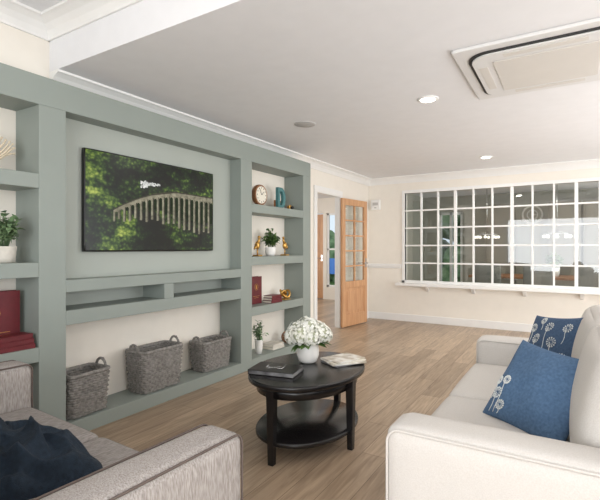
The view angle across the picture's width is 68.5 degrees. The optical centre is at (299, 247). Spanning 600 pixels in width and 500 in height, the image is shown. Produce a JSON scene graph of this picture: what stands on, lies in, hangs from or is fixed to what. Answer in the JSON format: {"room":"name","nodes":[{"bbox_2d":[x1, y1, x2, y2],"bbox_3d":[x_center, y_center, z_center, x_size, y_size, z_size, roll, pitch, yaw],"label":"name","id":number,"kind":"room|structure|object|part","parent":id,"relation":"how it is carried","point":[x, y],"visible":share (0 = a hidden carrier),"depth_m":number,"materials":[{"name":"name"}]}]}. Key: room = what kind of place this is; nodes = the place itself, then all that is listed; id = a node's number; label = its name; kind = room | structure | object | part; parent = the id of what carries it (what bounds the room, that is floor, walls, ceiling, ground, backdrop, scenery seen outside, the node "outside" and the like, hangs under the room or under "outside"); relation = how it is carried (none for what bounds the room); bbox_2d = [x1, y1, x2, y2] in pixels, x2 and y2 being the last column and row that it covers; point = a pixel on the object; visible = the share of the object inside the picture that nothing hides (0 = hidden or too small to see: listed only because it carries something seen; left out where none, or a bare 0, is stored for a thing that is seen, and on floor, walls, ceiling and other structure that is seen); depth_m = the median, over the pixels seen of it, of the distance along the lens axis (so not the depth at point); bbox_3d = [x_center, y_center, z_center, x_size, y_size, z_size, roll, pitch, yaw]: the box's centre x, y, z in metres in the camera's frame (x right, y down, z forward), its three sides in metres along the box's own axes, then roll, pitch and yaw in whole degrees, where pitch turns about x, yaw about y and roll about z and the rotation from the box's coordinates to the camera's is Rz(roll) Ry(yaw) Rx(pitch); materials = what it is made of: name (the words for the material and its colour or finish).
{"room":"care facility","nodes":[
{"label":"care facility","id":0,"kind":"room"},
{"bbox_2d":[16,0,62,11],"bbox_3d":[-0.284,-1.600,-0.424,6.280,0.100,4.420,0,0,32],"label":"ceiling","id":1,"kind":"structure","parent":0,"point":[40,5],"depth_m":2.80,"materials":[{"name":"white paint"}]},
{"bbox_2d":[0,22,423,395],"bbox_3d":[-0.505,-0.150,5.118,0.110,2.800,13.400,0,0,32],"label":"wall","id":2,"kind":"structure","parent":0,"point":[109,339],"depth_m":4.10,"materials":[{"name":"beige paint"}]},
{"bbox_2d":[0,0,47,40],"bbox_3d":[-2.810,-1.490,1.194,0.120,0.120,4.300,0,0,32],"label":"trim","id":3,"kind":"structure","parent":2,"relation":"attached to","point":[13,13],"depth_m":2.86,"materials":[{"name":"white paint"}]},
{"bbox_2d":[41,0,142,41],"bbox_3d":[0.823,-1.490,1.419,6.080,0.120,0.120,0,0,32],"label":"trim","id":4,"kind":"structure","parent":2,"relation":"attached to","point":[64,17],"depth_m":2.80,"materials":[{"name":"white paint"}]},
{"bbox_2d":[49,69,371,185],"bbox_3d":[-0.210,-1.165,5.447,0.110,0.110,5.670,0,0,32],"label":"trim","id":5,"kind":"structure","parent":2,"relation":"attached to","point":[59,75],"depth_m":4.09,"materials":[{"name":"white paint"}]},
{"bbox_2d":[314,185,342,327],"bbox_3d":[0.398,0.180,6.605,0.100,2.140,0.900,0,0,32],"label":"trim","id":6,"kind":"structure","parent":2,"relation":"attached to","point":[338,195],"depth_m":6.90,"materials":[{"name":"white wood"}]},
{"bbox_2d":[341,198,367,327],"bbox_3d":[0.880,0.230,7.150,0.138,2.020,0.740,0,0,39],"label":"door","id":7,"kind":"structure","parent":2,"relation":"in","point":[353,293],"depth_m":7.12,"materials":[{"name":"brown wood"}]},
{"bbox_2d":[90,298,530,499],"bbox_3d":[0.680,1.300,4.439,9.720,0.100,13.720,0,0,32],"label":"floor","id":8,"kind":"structure","parent":0,"point":[410,367],"depth_m":3.41,"materials":[{"name":"brown wood"}]},
{"bbox_2d":[0,360,242,499],"bbox_3d":[-1.136,0.840,1.535,1.636,0.820,0.990,0,0,34],"label":"loveseat","id":9,"kind":"object","parent":8,"relation":"on","point":[203,463],"visible":0.66,"depth_m":1.36,"materials":[{"name":"grey fabric"}]},
{"bbox_3d":[-1.734,0.870,1.944,0.186,0.560,0.980,0,0,34],"label":"arm","id":10,"kind":"part","parent":9,"relation":"part of"},
{"bbox_2d":[0,407,97,443],"bbox_3d":[-1.342,0.885,1.801,0.635,0.180,0.780,0,0,34],"label":"seat cushion","id":11,"kind":"object","parent":9,"relation":"on","point":[6,413],"depth_m":2.07,"materials":[{"name":"grey fabric"}]},
{"bbox_2d":[0,416,102,499],"bbox_3d":[-1.062,0.708,1.584,0.752,0.175,0.490,0,0,23],"label":"throw blanket","id":12,"kind":"object","parent":9,"relation":"on","point":[36,459],"visible":0.98,"depth_m":1.47,"materials":[{"name":"fabric"}]},
{"bbox_2d":[29,437,138,499],"bbox_3d":[-0.812,0.885,1.443,0.635,0.180,0.780,0,0,34],"label":"seat cushion","id":13,"kind":"object","parent":9,"relation":"on","point":[107,451],"depth_m":1.75,"materials":[{"name":"grey fabric"}]},
{"bbox_3d":[-0.532,0.880,1.133,0.186,0.540,0.980,0,0,34],"label":"arm","id":14,"kind":"part","parent":9,"relation":"part of"},
{"bbox_2d":[0,63,309,430],"bbox_3d":[-1.167,0.090,3.721,0.279,2.320,4.525,0,0,32],"label":"built-in shelving unit","id":15,"kind":"object","parent":8,"relation":"on","point":[59,284],"visible":0.77,"depth_m":3.31,"materials":[{"name":"green paint"}]},
{"bbox_2d":[0,136,14,159],"bbox_3d":[-1.843,-0.589,2.619,0.100,0.257,0.290,0,0,32],"label":"ornament","id":16,"kind":"object","parent":15,"relation":"on","point":[5,153],"visible":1,"depth_m":2.69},
{"bbox_2d":[0,246,16,262],"bbox_3d":[-1.786,0.040,2.655,0.140,0.100,0.140,0,0,32],"label":"pot","id":17,"kind":"object","parent":15,"relation":"on","point":[7,253],"depth_m":2.62,"materials":[{"name":"ceramic"}]},
{"bbox_2d":[0,210,24,262],"bbox_3d":[-1.790,-0.067,2.655,0.262,0.314,0.208,0,0,32],"label":"potted plant","id":18,"kind":"object","parent":15,"relation":"on","point":[8,229],"visible":1,"depth_m":2.63,"materials":[{"name":"plant"}]},
{"bbox_2d":[0,332,34,353],"bbox_3d":[-1.752,0.570,2.634,0.131,0.090,0.274,0,0,32],"label":"books","id":19,"kind":"object","parent":15,"relation":"in","point":[19,341],"visible":1,"depth_m":2.64,"materials":[{"name":"paper"}]},
{"bbox_2d":[0,290,19,334],"bbox_3d":[-1.856,0.440,2.662,0.052,0.350,0.290,0,0,32],"label":"book","id":20,"kind":"object","parent":19,"relation":"on","point":[9,299],"visible":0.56,"depth_m":2.72,"materials":[{"name":"paper"}]},
{"bbox_2d":[66,357,109,419],"bbox_3d":[-1.533,0.972,3.097,0.245,0.353,0.337,0,0,29],"label":"woven basket","id":21,"kind":"object","parent":15,"relation":"on","point":[87,383],"visible":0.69,"depth_m":3.04,"materials":[{"name":"grey wicker"}]},
{"bbox_2d":[81,148,212,251],"bbox_3d":[-1.183,-0.340,3.655,0.043,0.735,1.310,0,0,32],"label":"television","id":22,"kind":"object","parent":15,"relation":"attached to","point":[129,204],"visible":1,"depth_m":3.50,"materials":[{"name":"black plastic"}]},
{"bbox_3d":[-1.235,-0.240,3.745,0.139,1.300,1.790,0,0,32],"label":"tv panel","id":23,"kind":"part","parent":15,"relation":"part of","materials":[{"name":"grey paint"}]},
{"bbox_2d":[125,335,182,394],"bbox_3d":[-1.200,0.952,3.650,0.255,0.393,0.449,0,0,32],"label":"woven basket","id":24,"kind":"object","parent":15,"relation":"on","point":[151,367],"visible":1,"depth_m":3.53,"materials":[{"name":"grey wicker"}]},
{"bbox_2d":[189,330,231,372],"bbox_3d":[-0.857,0.982,4.237,0.235,0.333,0.409,0,0,32],"label":"woven basket","id":25,"kind":"object","parent":15,"relation":"on","point":[212,352],"visible":1,"depth_m":4.12,"materials":[{"name":"grey wicker"}]},
{"bbox_2d":[252,276,261,304],"bbox_3d":[-0.500,0.465,4.857,0.052,0.300,0.200,0,0,32],"label":"book","id":26,"kind":"object","parent":15,"relation":"on","point":[256,280],"visible":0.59,"depth_m":4.86,"materials":[{"name":"paper"}]},
{"bbox_2d":[253,236,261,255],"bbox_3d":[-0.464,-0.024,4.812,0.080,0.226,0.130,0,0,32],"label":"figurine","id":27,"kind":"object","parent":15,"relation":"on","point":[257,243],"visible":0.98,"depth_m":4.79,"materials":[{"name":"gold metal"}]},
{"bbox_2d":[252,185,266,204],"bbox_3d":[-0.445,-0.581,4.882,0.059,0.240,0.230,0,0,32],"label":"mantel clock","id":28,"kind":"object","parent":15,"relation":"on","point":[259,193],"visible":0.94,"depth_m":4.84,"materials":[{"name":"brown wood"}]},
{"bbox_2d":[252,320,268,353],"bbox_3d":[-0.453,0.965,4.802,0.178,0.369,0.211,0,0,32],"label":"vase","id":29,"kind":"object","parent":15,"relation":"on","point":[259,341],"visible":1,"depth_m":4.79,"materials":[{"name":"white ceramic"}]},
{"bbox_3d":[-0.451,1.075,4.815,0.090,0.150,0.090,0,0,32],"label":"pot","id":30,"kind":"part","parent":29,"relation":"part of","materials":[{"name":"white ceramic"}]},
{"bbox_2d":[261,228,279,255],"bbox_3d":[-0.330,-0.068,5.029,0.243,0.316,0.245,0,0,32],"label":"potted plant","id":31,"kind":"object","parent":15,"relation":"on","point":[271,238],"visible":1,"depth_m":5.00,"materials":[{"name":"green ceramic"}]},
{"bbox_2d":[265,247,275,255],"bbox_3d":[-0.337,0.040,5.039,0.130,0.100,0.130,0,0,32],"label":"pot","id":32,"kind":"object","parent":15,"relation":"on","point":[269,251],"depth_m":4.99,"materials":[{"name":"white ceramic"}]},
{"bbox_2d":[262,294,281,302],"bbox_3d":[-0.313,0.573,5.001,0.138,0.084,0.205,0,0,32],"label":"books","id":33,"kind":"object","parent":15,"relation":"in","point":[270,298],"visible":1,"depth_m":4.94,"materials":[{"name":"paper"}]},
{"bbox_2d":[262,340,283,349],"bbox_3d":[-0.311,1.120,5.081,0.169,0.060,0.226,0,0,32],"label":"book stack","id":34,"kind":"object","parent":15,"relation":"in","point":[271,345],"visible":0.87,"depth_m":5.02,"materials":[{"name":"paper"}]},
{"bbox_2d":[262,344,283,349],"bbox_3d":[-0.311,1.135,5.081,0.160,0.030,0.220,0,0,34],"label":"book","id":35,"kind":"object","parent":34,"relation":"on","point":[265,346],"depth_m":5.00,"materials":[{"name":"paper"}]},
{"bbox_2d":[274,187,285,207],"bbox_3d":[-0.235,-0.586,5.219,0.055,0.250,0.185,0,0,32],"label":"ornament","id":36,"kind":"object","parent":15,"relation":"on","point":[277,203],"visible":0.89,"depth_m":5.16,"materials":[{"name":"teal ceramic"}]},
{"bbox_2d":[281,331,286,342],"bbox_3d":[-0.151,1.072,5.323,0.152,0.150,0.152,0,0,32],"label":"ball","id":37,"kind":"object","parent":15,"relation":"on","point":[283,333],"visible":0.32,"depth_m":5.29,"materials":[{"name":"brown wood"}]},
{"bbox_2d":[280,237,288,255],"bbox_3d":[-0.182,-0.024,5.272,0.080,0.226,0.130,0,0,32],"label":"figurine","id":38,"kind":"object","parent":15,"relation":"on","point":[284,245],"visible":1,"depth_m":5.25,"materials":[{"name":"gold metal"}]},
{"bbox_2d":[279,289,290,299],"bbox_3d":[-0.196,0.554,5.269,0.148,0.122,0.139,0,0,32],"label":"knot sculpture","id":39,"kind":"object","parent":15,"relation":"on","point":[283,293],"visible":0.91,"depth_m":5.25,"materials":[{"name":"gold metal"}]},
{"bbox_2d":[248,351,364,466],"bbox_3d":[0.056,1.015,2.898,0.690,0.470,0.930,0,0,32],"label":"coffee table","id":40,"kind":"object","parent":8,"relation":"on","point":[310,421],"visible":0.9,"depth_m":2.70,"materials":[{"name":"black wood"}]},
{"bbox_2d":[248,361,303,378],"bbox_3d":[-0.149,0.764,2.771,0.300,0.030,0.200,0,0,19],"label":"book","id":41,"kind":"object","parent":40,"relation":"on","point":[291,371],"visible":0.98,"depth_m":2.72,"materials":[{"name":"paper"}]},
{"bbox_2d":[266,363,285,368],"bbox_3d":[-0.151,0.746,2.787,0.116,0.005,0.112,0,0,14],"label":"spectacles","id":42,"kind":"object","parent":41,"relation":"on","point":[267,366],"visible":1,"depth_m":2.75,"materials":[{"name":"silver metal"}]},
{"bbox_2d":[256,399,357,448],"bbox_3d":[0.056,1.135,2.898,0.607,0.030,0.818,0,0,32],"label":"shelf","id":43,"kind":"object","parent":40,"relation":"attached to","point":[318,422],"depth_m":2.80,"materials":[{"name":"black wood"}]},
{"bbox_2d":[284,316,332,363],"bbox_3d":[0.058,0.622,3.014,0.324,0.315,0.331,0,0,32],"label":"hydrangea bouquet","id":44,"kind":"object","parent":40,"relation":"on","point":[307,333],"visible":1,"depth_m":2.94,"materials":[{"name":"white plant"}]},
{"bbox_3d":[0.054,0.712,3.016,0.154,0.135,0.154,0,0,32],"label":"white pot","id":45,"kind":"part","parent":44,"relation":"part of","materials":[{"name":"ceramic"}]},
{"bbox_2d":[321,352,366,367],"bbox_3d":[0.295,0.764,3.010,0.280,0.032,0.232,0,0,-27],"label":"magazine stack","id":46,"kind":"object","parent":40,"relation":"on","point":[343,359],"visible":1,"depth_m":2.96,"materials":[{"name":"paper"}]},
{"bbox_2d":[321,361,354,367],"bbox_3d":[0.296,0.776,3.009,0.250,0.008,0.180,0,0,-32],"label":"magazine","id":47,"kind":"object","parent":46,"relation":"on","point":[348,363],"depth_m":2.91,"materials":[{"name":"white paper"}]},
{"bbox_2d":[321,359,365,364],"bbox_3d":[0.296,0.760,3.009,0.250,0.008,0.180,0,0,-29],"label":"magazine","id":48,"kind":"object","parent":46,"relation":"on","point":[327,361],"depth_m":2.93,"materials":[{"name":"paper"}]},
{"bbox_2d":[323,360,366,365],"bbox_3d":[0.300,0.768,3.000,0.250,0.008,0.180,0,0,-20],"label":"magazine","id":49,"kind":"object","parent":46,"relation":"on","point":[330,362],"depth_m":2.93,"materials":[{"name":"white paper"}]},
{"bbox_2d":[475,265,500,283],"bbox_3d":[3.300,0.765,7.683,0.440,0.971,0.450,0,0,32],"label":"dining chair","id":50,"kind":"object","parent":8,"relation":"on","point":[482,272],"visible":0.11,"depth_m":7.50,"materials":[{"name":"grey fabric"}]},
{"bbox_2d":[386,305,599,499],"bbox_3d":[1.219,0.787,2.121,1.022,0.926,1.974,0,0,32],"label":"sofa","id":51,"kind":"object","parent":8,"relation":"on","point":[459,451],"visible":0.84,"depth_m":1.45,"materials":[{"name":"fabric"}]},
{"bbox_2d":[449,363,506,400],"bbox_3d":[1.318,0.865,2.511,0.784,0.210,0.765,0,0,32],"label":"seat cushion","id":52,"kind":"object","parent":51,"relation":"on","point":[480,382],"depth_m":2.55,"materials":[{"name":"fabric"}]},
{"bbox_3d":[0.762,0.880,1.374,0.980,0.544,0.224,0,0,32],"label":"arm","id":53,"kind":"part","parent":51,"relation":"part of","materials":[{"name":"fabric"}]},
{"bbox_2d":[431,396,569,441],"bbox_3d":[0.916,0.865,1.855,0.784,0.210,0.765,0,0,32],"label":"seat cushion","id":54,"kind":"object","parent":51,"relation":"on","point":[467,409],"depth_m":2.06,"materials":[{"name":"fabric"}]},
{"bbox_3d":[1.677,0.880,2.866,0.980,0.544,0.224,0,0,32],"label":"arm","id":55,"kind":"part","parent":51,"relation":"part of","materials":[{"name":"fabric"}]},
{"bbox_2d":[483,340,578,440],"bbox_3d":[1.027,0.618,1.901,0.266,0.353,0.413,0,0,-17],"label":"throw pillow","id":56,"kind":"object","parent":51,"relation":"on","point":[533,394],"visible":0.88,"depth_m":1.84,"materials":[{"name":"fabric"}]},
{"bbox_2d":[528,315,582,356],"bbox_3d":[1.453,0.582,2.534,0.213,0.423,0.449,0,0,-13],"label":"floral throw pillow","id":57,"kind":"object","parent":51,"relation":"on","point":[557,335],"visible":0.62,"depth_m":2.48,"materials":[{"name":"blue fabric"}]},
{"bbox_2d":[569,325,599,447],"bbox_3d":[1.196,0.573,1.683,0.289,0.499,0.760,0,0,32],"label":"cushion","id":58,"kind":"object","parent":51,"relation":"on","point":[584,415],"depth_m":1.48,"materials":[{"name":"fabric"}]},
{"bbox_2d":[571,305,599,358],"bbox_3d":[1.598,0.573,2.340,0.289,0.499,0.760,0,0,32],"label":"cushion","id":59,"kind":"object","parent":51,"relation":"on","point":[591,316],"depth_m":2.23,"materials":[{"name":"fabric"}]},
{"bbox_2d":[486,204,515,283],"bbox_3d":[4.415,0.150,9.693,0.560,2.200,0.438,0,0,32],"label":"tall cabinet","id":60,"kind":"object","parent":8,"relation":"on","point":[501,215],"visible":0.34,"depth_m":9.52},
{"bbox_2d":[468,273,574,280],"bbox_3d":[4.361,0.875,7.883,2.400,0.750,0.900,0,0,32],"label":"dining table","id":61,"kind":"object","parent":8,"relation":"on","point":[506,276],"visible":0.08,"depth_m":7.74,"materials":[{"name":"brown wood"}]},
{"bbox_2d":[544,252,563,275],"bbox_3d":[4.472,0.274,7.791,0.330,0.450,0.384,0,0,42],"label":"flower vase","id":62,"kind":"object","parent":61,"relation":"on","point":[549,259],"visible":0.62,"depth_m":7.74,"materials":[{"name":"white plant"}]},
{"bbox_2d":[555,268,559,275],"bbox_3d":[4.489,0.424,7.804,0.200,0.150,0.200,0,0,32],"label":"pot","id":63,"kind":"object","parent":62,"relation":"attached to","point":[557,270],"depth_m":7.72,"materials":[{"name":"white ceramic"}]},
{"bbox_2d":[523,266,552,285],"bbox_3d":[3.940,0.765,7.291,0.440,0.971,0.450,0,0,32],"label":"dining chair","id":64,"kind":"object","parent":8,"relation":"on","point":[543,275],"visible":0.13,"depth_m":7.08,"materials":[{"name":"grey fabric"}]},
{"bbox_2d":[549,200,580,285],"bbox_3d":[5.438,0.150,9.066,0.560,2.200,0.438,0,0,32],"label":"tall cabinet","id":65,"kind":"object","parent":8,"relation":"on","point":[565,213],"visible":0.34,"depth_m":8.90,"materials":[{"name":"white"}]},
{"bbox_2d":[578,267,598,286],"bbox_3d":[4.580,0.765,6.899,0.440,0.971,0.450,0,0,32],"label":"dining chair","id":66,"kind":"object","parent":8,"relation":"on","point":[587,276],"visible":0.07,"depth_m":6.74,"materials":[{"name":"grey fabric"}]},
{"bbox_2d":[583,199,598,264],"bbox_3d":[5.950,0.150,8.752,0.560,2.200,0.438,0,0,32],"label":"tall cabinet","id":67,"kind":"object","parent":8,"relation":"on","point":[590,211],"visible":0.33,"depth_m":8.68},
{"bbox_2d":[49,0,599,198],"bbox_3d":[1.834,-1.435,6.323,9.720,0.430,9.300,0,0,32],"label":"ceiling","id":68,"kind":"structure","parent":0,"point":[358,70],"depth_m":3.12,"materials":[{"name":"white paint"}]},
{"bbox_2d":[294,121,315,126],"bbox_3d":[0.049,-1.216,4.340,0.214,0.008,0.214,0,0,32],"label":"ceiling speaker","id":69,"kind":"object","parent":68,"relation":"in","point":[301,123],"depth_m":4.33},
{"bbox_2d":[417,95,438,102],"bbox_3d":[1.047,-1.214,3.610,0.170,0.012,0.170,0,0,32],"label":"recessed light","id":70,"kind":"object","parent":68,"relation":"in","point":[430,98],"depth_m":3.59,"materials":[{"name":"white plastic"}]},
{"bbox_2d":[479,156,492,158],"bbox_3d":[2.492,-1.214,5.909,0.170,0.012,0.170,0,0,32],"label":"recessed light","id":71,"kind":"object","parent":68,"relation":"in","point":[482,157],"depth_m":5.89,"materials":[{"name":"white plastic"}]},
{"bbox_2d":[475,189,499,238],"bbox_3d":[3.551,-0.699,8.379,0.427,1.043,0.427,0,0,10],"label":"pendant chandelier","id":72,"kind":"object","parent":68,"relation":"hanging from","point":[481,234],"visible":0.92,"depth_m":8.38,"materials":[{"name":"silver metal"}]},
{"bbox_2d":[451,17,599,99],"bbox_3d":[1.619,-1.197,2.890,1.000,0.046,1.000,0,0,32],"label":"air conditioner","id":73,"kind":"object","parent":68,"relation":"in","point":[565,55],"depth_m":2.78,"materials":[{"name":"white plastic"}]},
{"bbox_2d":[542,185,571,237],"bbox_3d":[4.532,-0.699,7.778,0.427,1.043,0.427,0,0,10],"label":"pendant chandelier","id":74,"kind":"object","parent":68,"relation":"hanging from","point":[549,233],"visible":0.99,"depth_m":7.78,"materials":[{"name":"silver metal"}]},
{"bbox_2d":[317,197,334,299],"bbox_3d":[0.872,0.015,10.666,3.340,2.470,0.100,0,0,32],"label":"wall","id":75,"kind":"structure","parent":0,"point":[324,205],"depth_m":10.76,"materials":[{"name":"beige paint"}]},
{"bbox_2d":[317,214,322,297],"bbox_3d":[0.232,0.205,11.058,0.830,2.070,0.138,0,0,32],"label":"door","id":76,"kind":"structure","parent":75,"relation":"in","point":[319,216],"depth_m":10.87,"materials":[{"name":"brown wood"}]},
{"bbox_2d":[327,213,334,286],"bbox_3d":[0.997,0.050,10.584,0.760,1.800,0.050,0,0,32],"label":"window","id":77,"kind":"structure","parent":75,"relation":"in","point":[328,214],"depth_m":10.75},
{"bbox_2d":[330,258,334,273],"bbox_3d":[0.815,0.440,10.651,0.220,0.380,0.015,0,0,32],"label":"notice board","id":78,"kind":"object","parent":77,"relation":"attached to","point":[332,260],"visible":0.64,"depth_m":10.66,"materials":[{"name":"blue"}]},
{"bbox_2d":[368,168,599,323],"bbox_3d":[3.848,0.015,6.356,6.080,2.470,0.120,0,0,32],"label":"wall","id":79,"kind":"structure","parent":0,"point":[385,224],"depth_m":7.23,"materials":[{"name":"beige paint"}]},
{"bbox_2d":[371,200,380,209],"bbox_3d":[1.339,-0.760,7.792,0.170,0.180,0.054,0,0,32],"label":"alarm box","id":80,"kind":"object","parent":79,"relation":"attached to","point":[375,204],"visible":1,"depth_m":7.76,"materials":[{"name":"white plastic"}]},
{"bbox_2d":[369,263,400,267],"bbox_3d":[1.485,0.312,7.716,0.590,0.075,0.030,0,0,32],"label":"trim","id":81,"kind":"structure","parent":79,"relation":"attached to","point":[371,265],"depth_m":7.71,"materials":[{"name":"white wood"}]},
{"bbox_2d":[369,311,532,331],"bbox_3d":[3.820,1.190,6.293,6.062,0.120,0.018,0,0,32],"label":"baseboard","id":82,"kind":"structure","parent":79,"relation":"attached to","point":[521,327],"depth_m":7.10,"materials":[{"name":"white wood"}]},
{"bbox_2d":[369,159,599,185],"bbox_3d":[3.788,-1.165,6.258,6.080,0.110,0.110,0,0,32],"label":"trim","id":83,"kind":"structure","parent":79,"relation":"attached to","point":[590,163],"depth_m":6.77,"materials":[{"name":"white paint"}]},
{"bbox_2d":[395,282,599,299],"bbox_3d":[3.166,0.659,6.610,3.552,0.138,0.160,0,0,32],"label":"window sill","id":84,"kind":"structure","parent":79,"relation":"attached to","point":[472,287],"depth_m":6.59,"materials":[{"name":"white wood"}]},
{"bbox_2d":[402,177,599,290],"bbox_3d":[3.224,-0.195,6.704,3.412,1.570,0.100,0,0,32],"label":"muntin grid","id":85,"kind":"object","parent":79,"relation":"attached to","point":[551,182],"visible":1,"depth_m":6.83,"materials":[{"name":"white wood"}]},
{"bbox_2d":[424,188,598,283],"bbox_3d":[5.635,0.015,9.272,6.080,2.470,0.100,0,0,32],"label":"wall","id":86,"kind":"structure","parent":0,"point":[523,233],"depth_m":9.91,"materials":[{"name":"white paint"}]},
{"bbox_2d":[439,212,462,281],"bbox_3d":[3.612,0.190,10.535,0.550,2.080,0.060,0,0,32],"label":"window","id":87,"kind":"structure","parent":86,"relation":"in","point":[451,214],"depth_m":10.51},
{"bbox_2d":[522,206,542,223],"bbox_3d":[5.030,-0.720,9.549,0.420,0.420,0.040,0,0,32],"label":"wall clock","id":88,"kind":"object","parent":86,"relation":"attached to","point":[538,207],"visible":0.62,"depth_m":9.52,"materials":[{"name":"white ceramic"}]},
{"label":"outside","id":89,"kind":"structure","parent":0,"visible":0},
{"bbox_3d":[1.775,1.350,17.443,8.800,0.100,12.400,0,0,32],"label":"ground","id":90,"kind":"structure","parent":89,"visible":0},
{"bbox_2d":[330,230,334,282],"bbox_3d":[1.617,0.545,17.442,7.338,2.640,2.679,0,0,32],"label":"hedge","id":91,"kind":"object","parent":90,"relation":"on","point":[332,234],"visible":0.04,"depth_m":16.99,"materials":[{"name":"green plant"}]},
{"bbox_2d":[442,215,459,281],"bbox_3d":[4.299,0.068,12.571,4.529,3.423,1.661,0,0,34],"label":"shrub","id":92,"kind":"object","parent":90,"relation":"on","point":[445,218],"visible":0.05,"depth_m":12.11,"materials":[{"name":"green plant"}]}
]}

